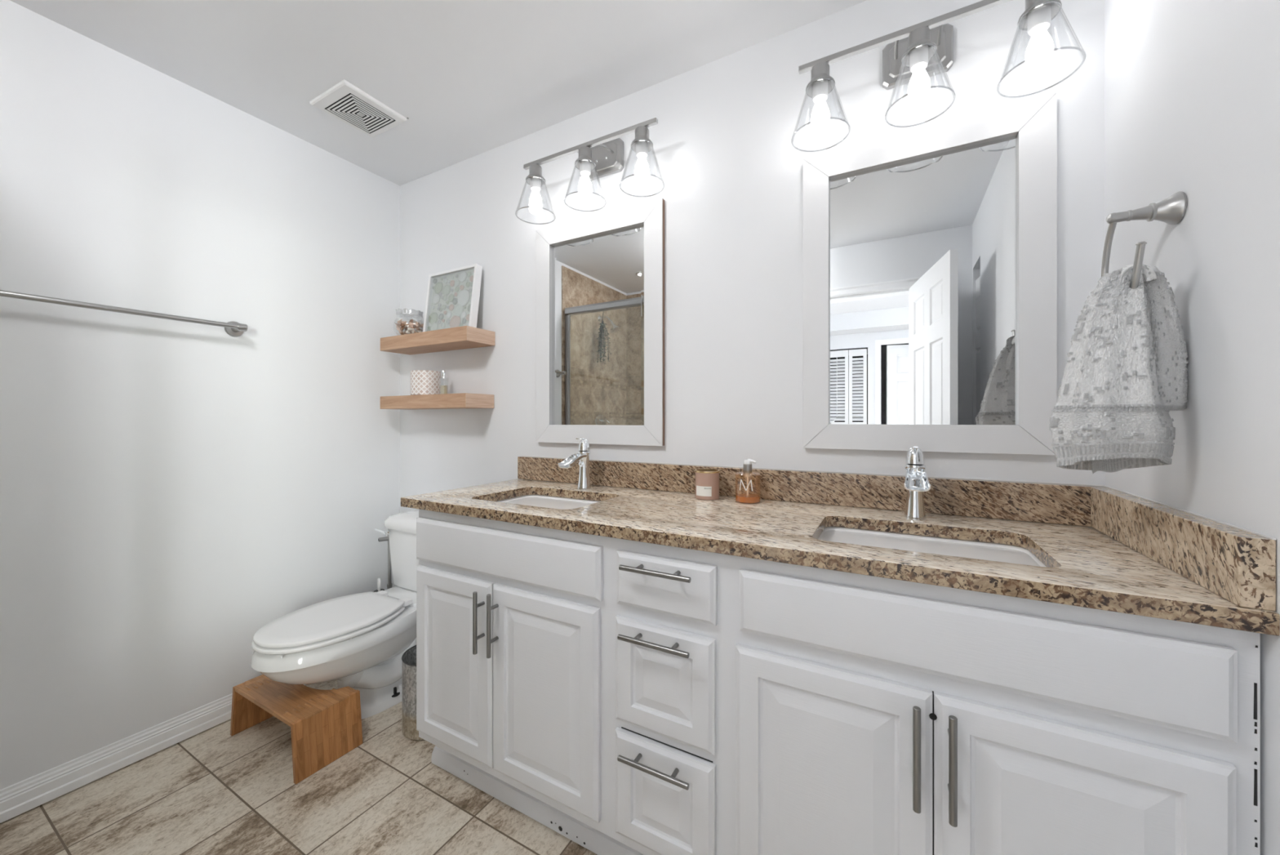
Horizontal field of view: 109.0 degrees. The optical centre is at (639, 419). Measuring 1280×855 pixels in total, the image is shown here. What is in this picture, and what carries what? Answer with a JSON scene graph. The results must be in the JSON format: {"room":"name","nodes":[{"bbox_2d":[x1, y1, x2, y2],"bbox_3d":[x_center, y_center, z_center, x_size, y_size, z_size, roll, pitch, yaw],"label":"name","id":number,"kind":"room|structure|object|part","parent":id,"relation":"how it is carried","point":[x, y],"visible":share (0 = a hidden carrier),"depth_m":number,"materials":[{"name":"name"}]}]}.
{"room":"bathroom","nodes":[
{"label":"bathroom","id":0,"kind":"room"},
{"bbox_2d":[0,0,399,789],"bbox_3d":[-1.912,-0.030,1.335,0.100,2.400,2.500,0,0,29],"label":"wall","id":1,"kind":"structure","parent":0,"point":[171,491],"depth_m":1.62,"materials":[{"name":"white paint"}]},
{"bbox_2d":[0,289,247,336],"bbox_3d":[-1.710,-0.356,1.510,0.084,0.060,0.672,0,0,29],"label":"towel bar","id":2,"kind":"object","parent":1,"relation":"attached to","point":[233,328],"visible":1,"depth_m":1.50,"materials":[{"name":"silver metal"}]},
{"bbox_2d":[0,684,306,822],"bbox_3d":[-1.583,1.120,1.812,0.016,0.089,1.345,0,0,29],"label":"baseboard","id":3,"kind":"structure","parent":1,"relation":"attached to","point":[20,797],"depth_m":1.50,"materials":[{"name":"white paint"}]},
{"bbox_2d":[0,679,597,854],"bbox_3d":[-0.503,1.210,-1.497,5.300,0.080,6.300,0,0,29],"label":"floor","id":4,"kind":"structure","parent":0,"point":[212,791],"depth_m":1.38,"materials":[{"name":"tile"}]},
{"bbox_2d":[230,674,362,783],"bbox_3d":[-1.260,1.074,1.669,0.476,0.188,0.212,0,0,29],"label":"stool","id":5,"kind":"object","parent":4,"relation":"on","point":[326,725],"visible":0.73,"depth_m":1.59,"materials":[{"name":"brown wood"}]},
{"bbox_3d":[-1.451,1.076,1.775,0.038,0.185,0.212,0,0,29],"label":"leg panel","id":6,"kind":"part","parent":5,"relation":"part of","materials":[{"name":"brown wood"}]},
{"bbox_3d":[-1.066,1.076,1.563,0.034,0.185,0.212,0,0,29],"label":"leg panel","id":7,"kind":"part","parent":5,"relation":"part of","materials":[{"name":"brown wood"}]},
{"bbox_2d":[250,509,418,719],"bbox_3d":[-1.129,0.805,1.879,0.440,0.727,0.761,0,0,29],"label":"toilet","id":8,"kind":"object","parent":4,"relation":"on","point":[359,641],"visible":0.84,"depth_m":1.76,"materials":[{"name":"white ceramic"}]},
{"bbox_3d":[-1.194,0.785,1.751,0.372,0.017,0.461,0,0,29],"label":"seat","id":9,"kind":"part","parent":8,"relation":"part of","materials":[{"name":"white plastic"}]},
{"bbox_3d":[-1.192,0.763,1.754,0.364,0.020,0.459,0,0,29],"label":"lid","id":10,"kind":"part","parent":8,"relation":"part of","materials":[{"name":"white plastic"}]},
{"bbox_3d":[-1.190,0.521,2.114,0.073,0.032,0.025,0,0,19],"label":"flush lever","id":11,"kind":"part","parent":8,"relation":"part of","materials":[{"name":"silver metal"}]},
{"bbox_3d":[-0.992,0.473,2.117,0.424,0.062,0.198,0,0,29],"label":"tank lid","id":12,"kind":"part","parent":8,"relation":"part of","materials":[{"name":"white ceramic"}]},
{"bbox_3d":[-0.988,0.640,2.124,0.396,0.276,0.181,0,0,29],"label":"tank","id":13,"kind":"part","parent":8,"relation":"part of","materials":[{"name":"white ceramic"}]},
{"bbox_2d":[373,577,384,591],"bbox_3d":[-1.227,0.957,2.147,0.068,0.422,0.068,0,0,29],"label":"toilet brush","id":14,"kind":"object","parent":4,"relation":"on","point":[379,581],"visible":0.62,"depth_m":2.13,"materials":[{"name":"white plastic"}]},
{"bbox_3d":[-1.227,0.794,2.147,0.012,0.095,0.052,0,0,-37],"label":"handle","id":15,"kind":"part","parent":14,"relation":"part of","materials":[{"name":"white plastic"}]},
{"bbox_2d":[377,536,392,588],"bbox_3d":[-1.230,0.870,2.229,0.064,0.597,0.078,0,0,29],"label":"stand","id":16,"kind":"object","parent":4,"relation":"on","point":[389,584],"visible":0.38,"depth_m":2.23,"materials":[{"name":"silver metal"}]},
{"bbox_3d":[-1.244,0.582,2.224,0.050,0.020,0.020,0,0,-38],"label":"arm","id":17,"kind":"part","parent":16,"relation":"part of","materials":[{"name":"silver metal"}]},
{"bbox_2d":[401,644,424,739],"bbox_3d":[-0.805,1.031,1.758,0.200,0.275,0.200,0,0,29],"label":"waste bin","id":18,"kind":"object","parent":4,"relation":"on","point":[409,730],"visible":0.34,"depth_m":1.67,"materials":[{"name":"grey"}]},
{"bbox_2d":[416,508,1260,854],"bbox_3d":[0.170,0.728,1.272,1.813,0.884,0.592,0,0,29],"label":"vanity cabinet","id":19,"kind":"object","parent":4,"relation":"on","point":[622,696],"visible":0.99,"depth_m":0.89,"materials":[{"name":"white paint"}]},
{"bbox_3d":[-0.574,0.739,1.397,0.340,0.532,0.018,0,0,29],"label":"door","id":20,"kind":"part","parent":19,"relation":"part of","materials":[{"name":"white paint"}]},
{"bbox_3d":[-0.461,0.576,1.303,0.012,0.174,0.038,0,0,29],"label":"handle","id":21,"kind":"part","parent":19,"relation":"part of","materials":[{"name":"silver metal"}]},
{"bbox_3d":[-0.413,0.573,1.277,0.012,0.174,0.038,0,0,29],"label":"handle","id":22,"kind":"part","parent":19,"relation":"part of","materials":[{"name":"silver metal"}]},
{"bbox_3d":[0.088,1.144,1.123,1.813,0.048,0.017,0,0,29],"label":"shoe moulding","id":23,"kind":"part","parent":19,"relation":"part of","materials":[{"name":"white paint"}]},
{"bbox_3d":[-0.262,0.739,1.225,0.364,0.532,0.018,0,0,29],"label":"door","id":24,"kind":"part","parent":19,"relation":"part of","materials":[{"name":"white paint"}]},
{"bbox_3d":[0.033,0.787,1.031,0.176,0.012,0.038,0,0,29],"label":"handle","id":25,"kind":"part","parent":19,"relation":"part of","materials":[{"name":"silver metal"}]},
{"bbox_3d":[0.033,0.505,1.031,0.176,0.012,0.038,0,0,29],"label":"handle","id":26,"kind":"part","parent":19,"relation":"part of","materials":[{"name":"silver metal"}]},
{"bbox_3d":[0.036,0.343,1.029,0.176,0.012,0.038,0,0,29],"label":"handle","id":27,"kind":"part","parent":19,"relation":"part of","materials":[{"name":"silver metal"}]},
{"bbox_3d":[0.051,0.880,1.053,0.253,0.250,0.018,0,0,29],"label":"drawer","id":28,"kind":"part","parent":19,"relation":"part of","materials":[{"name":"white paint"}]},
{"bbox_3d":[0.051,0.604,1.053,0.253,0.249,0.018,0,0,29],"label":"drawer","id":29,"kind":"part","parent":19,"relation":"part of","materials":[{"name":"white paint"}]},
{"bbox_3d":[0.054,0.384,1.051,0.252,0.128,0.018,0,0,29],"label":"drawer","id":30,"kind":"part","parent":19,"relation":"part of","materials":[{"name":"white paint"}]},
{"bbox_3d":[0.357,0.742,0.884,0.352,0.526,0.018,0,0,29],"label":"door","id":31,"kind":"part","parent":19,"relation":"part of","materials":[{"name":"white paint"}]},
{"bbox_2d":[400,455,1279,635],"bbox_3d":[0.164,0.221,1.294,1.855,0.128,0.564,0,0,29],"label":"countertop","id":32,"kind":"structure","parent":19,"relation":"on","point":[1102,547],"depth_m":1.06,"materials":[{"name":"stone"}]},
{"bbox_2d":[496,494,599,509],"bbox_3d":[-0.309,0.357,1.514,0.454,0.143,0.338,0,0,29],"label":"undermount sink","id":33,"kind":"object","parent":32,"relation":"in","point":[540,500],"visible":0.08,"depth_m":1.63,"materials":[{"name":"white ceramic"}]},
{"bbox_2d":[557,437,591,489],"bbox_3d":[-0.229,0.161,1.644,0.054,0.188,0.144,0,0,29],"label":"faucet","id":34,"kind":"object","parent":32,"relation":"on","point":[584,452],"visible":1,"depth_m":1.67,"materials":[{"name":"silver metal"}]},
{"bbox_3d":[-0.232,0.147,1.637,0.054,0.045,0.129,0,0,29],"label":"spout","id":35,"kind":"part","parent":34,"relation":"part of","materials":[{"name":"silver metal"}]},
{"bbox_3d":[-0.212,0.090,1.675,0.043,0.047,0.066,0,0,29],"label":"handle","id":36,"kind":"part","parent":34,"relation":"part of","materials":[{"name":"silver metal"}]},
{"bbox_2d":[694,468,719,499],"bbox_3d":[0.217,0.209,1.474,0.080,0.091,0.080,0,0,29],"label":"candle","id":37,"kind":"object","parent":32,"relation":"on","point":[707,480],"visible":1,"depth_m":1.44,"materials":[{"name":"pink glass"}]},
{"bbox_2d":[735,458,759,502],"bbox_3d":[0.332,0.188,1.409,0.075,0.133,0.076,0,0,29],"label":"soap dispenser","id":38,"kind":"object","parent":32,"relation":"on","point":[747,465],"visible":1,"depth_m":1.40,"materials":[{"name":"orange glass"}]},
{"bbox_2d":[903,445,930,519],"bbox_3d":[0.689,0.161,1.141,0.054,0.188,0.144,0,0,29],"label":"faucet","id":39,"kind":"object","parent":32,"relation":"on","point":[916,482],"visible":1,"depth_m":1.16,"materials":[{"name":"silver metal"}]},
{"bbox_3d":[0.706,0.090,1.171,0.043,0.047,0.066,0,0,29],"label":"handle","id":40,"kind":"part","parent":39,"relation":"part of","materials":[{"name":"silver metal"}]},
{"bbox_3d":[0.686,0.147,1.134,0.054,0.045,0.129,0,0,29],"label":"spout","id":41,"kind":"part","parent":39,"relation":"part of","materials":[{"name":"silver metal"}]},
{"bbox_2d":[817,526,1045,566],"bbox_3d":[0.614,0.357,1.001,0.454,0.143,0.326,0,0,29],"label":"undermount sink","id":42,"kind":"object","parent":32,"relation":"in","point":[997,552],"visible":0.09,"depth_m":1.07,"materials":[{"name":"white ceramic"}]},
{"bbox_3d":[0.477,0.577,0.787,0.012,0.175,0.038,0,0,29],"label":"handle","id":43,"kind":"part","parent":19,"relation":"part of","materials":[{"name":"silver metal"}]},
{"bbox_3d":[0.521,0.578,0.762,0.012,0.176,0.038,0,0,29],"label":"handle","id":44,"kind":"part","parent":19,"relation":"part of","materials":[{"name":"silver metal"}]},
{"bbox_3d":[0.667,0.742,0.713,0.350,0.526,0.018,0,0,29],"label":"door","id":45,"kind":"part","parent":19,"relation":"part of","materials":[{"name":"white paint"}]},
{"bbox_2d":[9,0,866,185],"bbox_3d":[-0.503,-1.270,-1.497,5.300,0.080,6.300,0,0,29],"label":"ceiling","id":46,"kind":"structure","parent":0,"point":[470,78],"depth_m":1.52,"materials":[{"name":"white paint"}]},
{"bbox_2d":[309,79,408,137],"bbox_3d":[-1.111,-1.223,1.816,0.245,0.014,0.249,0,0,29],"label":"ceiling vent","id":47,"kind":"object","parent":46,"relation":"in","point":[344,101],"visible":1,"depth_m":1.79,"materials":[{"name":"white plastic"}]},
{"bbox_2d":[326,94,393,133],"bbox_3d":[-1.116,-1.217,1.824,0.168,0.002,0.168,0,0,29],"label":"grille","id":48,"kind":"object","parent":47,"relation":"attached to","point":[353,109],"depth_m":1.82,"materials":[{"name":"white plastic"}]},
{"bbox_2d":[400,0,1104,512],"bbox_3d":[-0.051,-0.030,1.794,2.916,2.400,0.100,0,0,29],"label":"wall","id":49,"kind":"structure","parent":0,"point":[723,155],"depth_m":1.53,"materials":[{"name":"white paint"}]},
{"bbox_2d":[380,392,493,409],"bbox_3d":[-0.964,-0.081,2.147,0.604,0.061,0.159,0,0,29],"label":"floating shelf","id":50,"kind":"object","parent":49,"relation":"attached to","point":[464,400],"visible":1,"depth_m":2.04,"materials":[{"name":"brown wood"}]},
{"bbox_2d":[410,369,440,395],"bbox_3d":[-1.020,-0.170,2.173,0.132,0.116,0.132,0,0,29],"label":"candle holder","id":51,"kind":"object","parent":50,"relation":"on","point":[422,381],"visible":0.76,"depth_m":2.12,"materials":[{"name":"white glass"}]},
{"bbox_2d":[440,370,447,394],"bbox_3d":[-0.912,-0.169,2.122,0.038,0.114,0.024,0,0,29],"label":"perfume bottle","id":52,"kind":"object","parent":50,"relation":"on","point":[443,388],"visible":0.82,"depth_m":2.11,"materials":[{"name":"clear glass"}]},
{"bbox_2d":[380,325,495,355],"bbox_3d":[-0.961,-0.365,2.146,0.609,0.063,0.159,0,0,29],"label":"floating shelf","id":53,"kind":"object","parent":49,"relation":"attached to","point":[463,337],"visible":1,"depth_m":2.06,"materials":[{"name":"brown wood"}]},
{"bbox_2d":[422,263,482,331],"bbox_3d":[-0.881,-0.550,2.135,0.330,0.305,0.070,0,0,29],"label":"picture frame","id":54,"kind":"object","parent":53,"relation":"on","point":[452,299],"visible":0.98,"depth_m":2.13,"materials":[{"name":"white wood"}]},
{"bbox_2d":[427,270,474,330],"bbox_3d":[-0.881,-0.550,2.136,0.305,0.277,0.038,0,0,29],"label":"artwork","id":55,"kind":"object","parent":54,"relation":"attached to","point":[451,293],"depth_m":2.14,"materials":[{"name":"green paper"}]},
{"bbox_2d":[515,117,664,224],"bbox_3d":[-0.186,-0.931,1.690,0.627,0.279,0.210,0,0,29],"label":"vanity light","id":56,"kind":"object","parent":49,"relation":"attached to","point":[602,160],"visible":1,"depth_m":1.68,"materials":[{"name":"silver metal"}]},
{"bbox_3d":[-0.406,-0.853,1.779,0.050,0.083,0.050,0,0,29],"label":"bulb","id":57,"kind":"part","parent":56,"relation":"part of","materials":[{"name":"white glass"}]},
{"bbox_2d":[530,176,541,191],"bbox_3d":[-0.406,-0.918,1.779,0.041,0.044,0.041,0,0,29],"label":"socket","id":58,"kind":"object","parent":56,"relation":"attached to","point":[535,181],"depth_m":1.76,"materials":[{"name":"white plastic"}]},
{"bbox_2d":[579,159,591,175],"bbox_3d":[-0.200,-0.918,1.665,0.041,0.044,0.041,0,0,29],"label":"socket","id":59,"kind":"object","parent":56,"relation":"attached to","point":[584,164],"depth_m":1.65,"materials":[{"name":"white plastic"}]},
{"bbox_3d":[-0.200,-0.853,1.665,0.050,0.083,0.050,0,0,29],"label":"bulb","id":60,"kind":"part","parent":56,"relation":"part of","materials":[{"name":"white glass"}]},
{"bbox_3d":[-0.141,-1.009,1.772,0.168,0.122,0.024,0,0,29],"label":"plate","id":61,"kind":"part","parent":56,"relation":"part of","materials":[{"name":"silver metal"}]},
{"bbox_3d":[-0.129,-1.006,1.692,0.010,0.026,0.108,0,0,29],"label":"arm","id":62,"kind":"part","parent":56,"relation":"part of","materials":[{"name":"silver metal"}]},
{"bbox_3d":[0.007,-0.853,1.552,0.050,0.083,0.050,0,0,29],"label":"bulb","id":63,"kind":"part","parent":56,"relation":"part of","materials":[{"name":"white glass"}]},
{"bbox_2d":[635,139,648,157],"bbox_3d":[0.007,-0.918,1.552,0.041,0.044,0.041,0,0,29],"label":"socket","id":64,"kind":"object","parent":56,"relation":"attached to","point":[642,145],"depth_m":1.54,"materials":[{"name":"white plastic"}]},
{"bbox_2d":[535,197,664,445],"bbox_3d":[-0.175,-0.350,1.790,0.592,0.892,0.023,0,0,29],"label":"wall mirror","id":65,"kind":"object","parent":49,"relation":"attached to","point":[600,277],"visible":1,"depth_m":1.78,"materials":[{"name":"white paint"}]},
{"bbox_3d":[-0.171,-0.350,1.798,0.453,0.753,0.004,0,0,29],"label":"glass","id":66,"kind":"part","parent":65,"relation":"part of","materials":[{"name":"white mirror"}]},
{"bbox_3d":[-0.175,0.059,1.790,0.591,0.074,0.023,0,0,29],"label":"frame rail","id":67,"kind":"part","parent":65,"relation":"part of","materials":[{"name":"white wood"}]},
{"bbox_3d":[-0.175,-0.760,1.790,0.590,0.074,0.023,0,0,29],"label":"frame rail","id":68,"kind":"part","parent":65,"relation":"part of","materials":[{"name":"white wood"}]},
{"bbox_2d":[517,456,1106,526],"bbox_3d":[0.293,0.207,1.528,1.855,0.094,0.030,0,0,29],"label":"backsplash","id":69,"kind":"structure","parent":49,"relation":"attached to","point":[1050,503],"depth_m":1.33,"materials":[{"name":"stone"}]},
{"bbox_2d":[803,92,1057,455],"bbox_3d":[0.767,-0.357,1.271,0.594,0.890,0.023,0,0,29],"label":"wall mirror","id":70,"kind":"object","parent":49,"relation":"attached to","point":[930,252],"visible":0.92,"depth_m":1.25,"materials":[{"name":"white paint"}]},
{"bbox_3d":[0.771,-0.357,1.279,0.455,0.750,0.004,0,0,29],"label":"glass","id":71,"kind":"part","parent":70,"relation":"part of","materials":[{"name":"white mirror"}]},
{"bbox_3d":[0.767,0.051,1.271,0.592,0.074,0.023,0,0,29],"label":"frame rail","id":72,"kind":"part","parent":70,"relation":"part of","materials":[{"name":"white wood"}]},
{"bbox_3d":[0.767,-0.765,1.271,0.592,0.074,0.023,0,0,29],"label":"frame rail","id":73,"kind":"part","parent":70,"relation":"part of","materials":[{"name":"white wood"}]},
{"bbox_2d":[791,0,1085,152],"bbox_3d":[0.725,-0.931,1.188,0.627,0.279,0.210,0,0,29],"label":"vanity light","id":74,"kind":"object","parent":49,"relation":"attached to","point":[926,52],"visible":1,"depth_m":1.18,"materials":[{"name":"silver metal"}]},
{"bbox_2d":[812,78,827,102],"bbox_3d":[0.504,-0.918,1.277,0.041,0.044,0.041,0,0,29],"label":"socket","id":75,"kind":"object","parent":74,"relation":"attached to","point":[820,86],"depth_m":1.26,"materials":[{"name":"white plastic"}]},
{"bbox_3d":[0.504,-0.853,1.277,0.050,0.083,0.050,0,0,29],"label":"bulb","id":76,"kind":"part","parent":74,"relation":"part of","materials":[{"name":"white glass"}]},
{"bbox_3d":[0.696,-1.006,1.237,0.010,0.026,0.108,0,0,29],"label":"arm","id":77,"kind":"part","parent":74,"relation":"part of","materials":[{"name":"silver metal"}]},
{"bbox_3d":[0.770,-1.009,1.270,0.168,0.122,0.024,0,0,29],"label":"plate","id":78,"kind":"part","parent":74,"relation":"part of","materials":[{"name":"silver metal"}]},
{"bbox_2d":[909,44,928,72],"bbox_3d":[0.711,-0.918,1.163,0.041,0.044,0.041,0,0,29],"label":"socket","id":79,"kind":"object","parent":74,"relation":"attached to","point":[918,55],"depth_m":1.15,"materials":[{"name":"white plastic"}]},
{"bbox_3d":[0.711,-0.853,1.163,0.050,0.083,0.050,0,0,29],"label":"bulb","id":80,"kind":"part","parent":74,"relation":"part of","materials":[{"name":"white glass"}]},
{"bbox_3d":[0.782,-1.006,1.190,0.010,0.026,0.108,0,0,29],"label":"arm","id":81,"kind":"part","parent":74,"relation":"part of","materials":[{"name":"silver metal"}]},
{"bbox_2d":[1027,2,1051,35],"bbox_3d":[0.918,-0.918,1.050,0.041,0.044,0.041,0,0,29],"label":"socket","id":82,"kind":"object","parent":74,"relation":"attached to","point":[1039,17],"depth_m":1.04,"materials":[{"name":"white plastic"}]},
{"bbox_3d":[0.918,-0.853,1.050,0.050,0.083,0.050,0,0,29],"label":"bulb","id":83,"kind":"part","parent":74,"relation":"part of","materials":[{"name":"white glass"}]},
{"bbox_2d":[1104,0,1279,854],"bbox_3d":[0.661,-0.030,0.168,0.100,2.400,2.060,0,0,29],"label":"wall","id":84,"kind":"structure","parent":0,"point":[1192,87],"depth_m":0.73,"materials":[{"name":"white paint"}]},
{"bbox_2d":[1101,191,1187,288],"bbox_3d":[0.900,-0.300,0.805,0.094,0.206,0.160,0,0,29],"label":"towel ring","id":85,"kind":"object","parent":84,"relation":"attached to","point":[1171,210],"visible":0.8,"depth_m":0.81,"materials":[{"name":"silver metal"}]},
{"bbox_2d":[1048,263,1188,473],"bbox_3d":[0.845,-0.088,0.797,0.219,0.370,0.106,0,0,-4],"label":"hand towel","id":86,"kind":"object","parent":85,"relation":"hanging from","point":[1126,369],"visible":0.96,"depth_m":0.78,"materials":[{"name":"white fabric"}]},
{"bbox_3d":[0.916,-0.375,0.833,0.094,0.055,0.055,0,0,29],"label":"post","id":87,"kind":"part","parent":85,"relation":"part of","materials":[{"name":"silver metal"}]}
]}

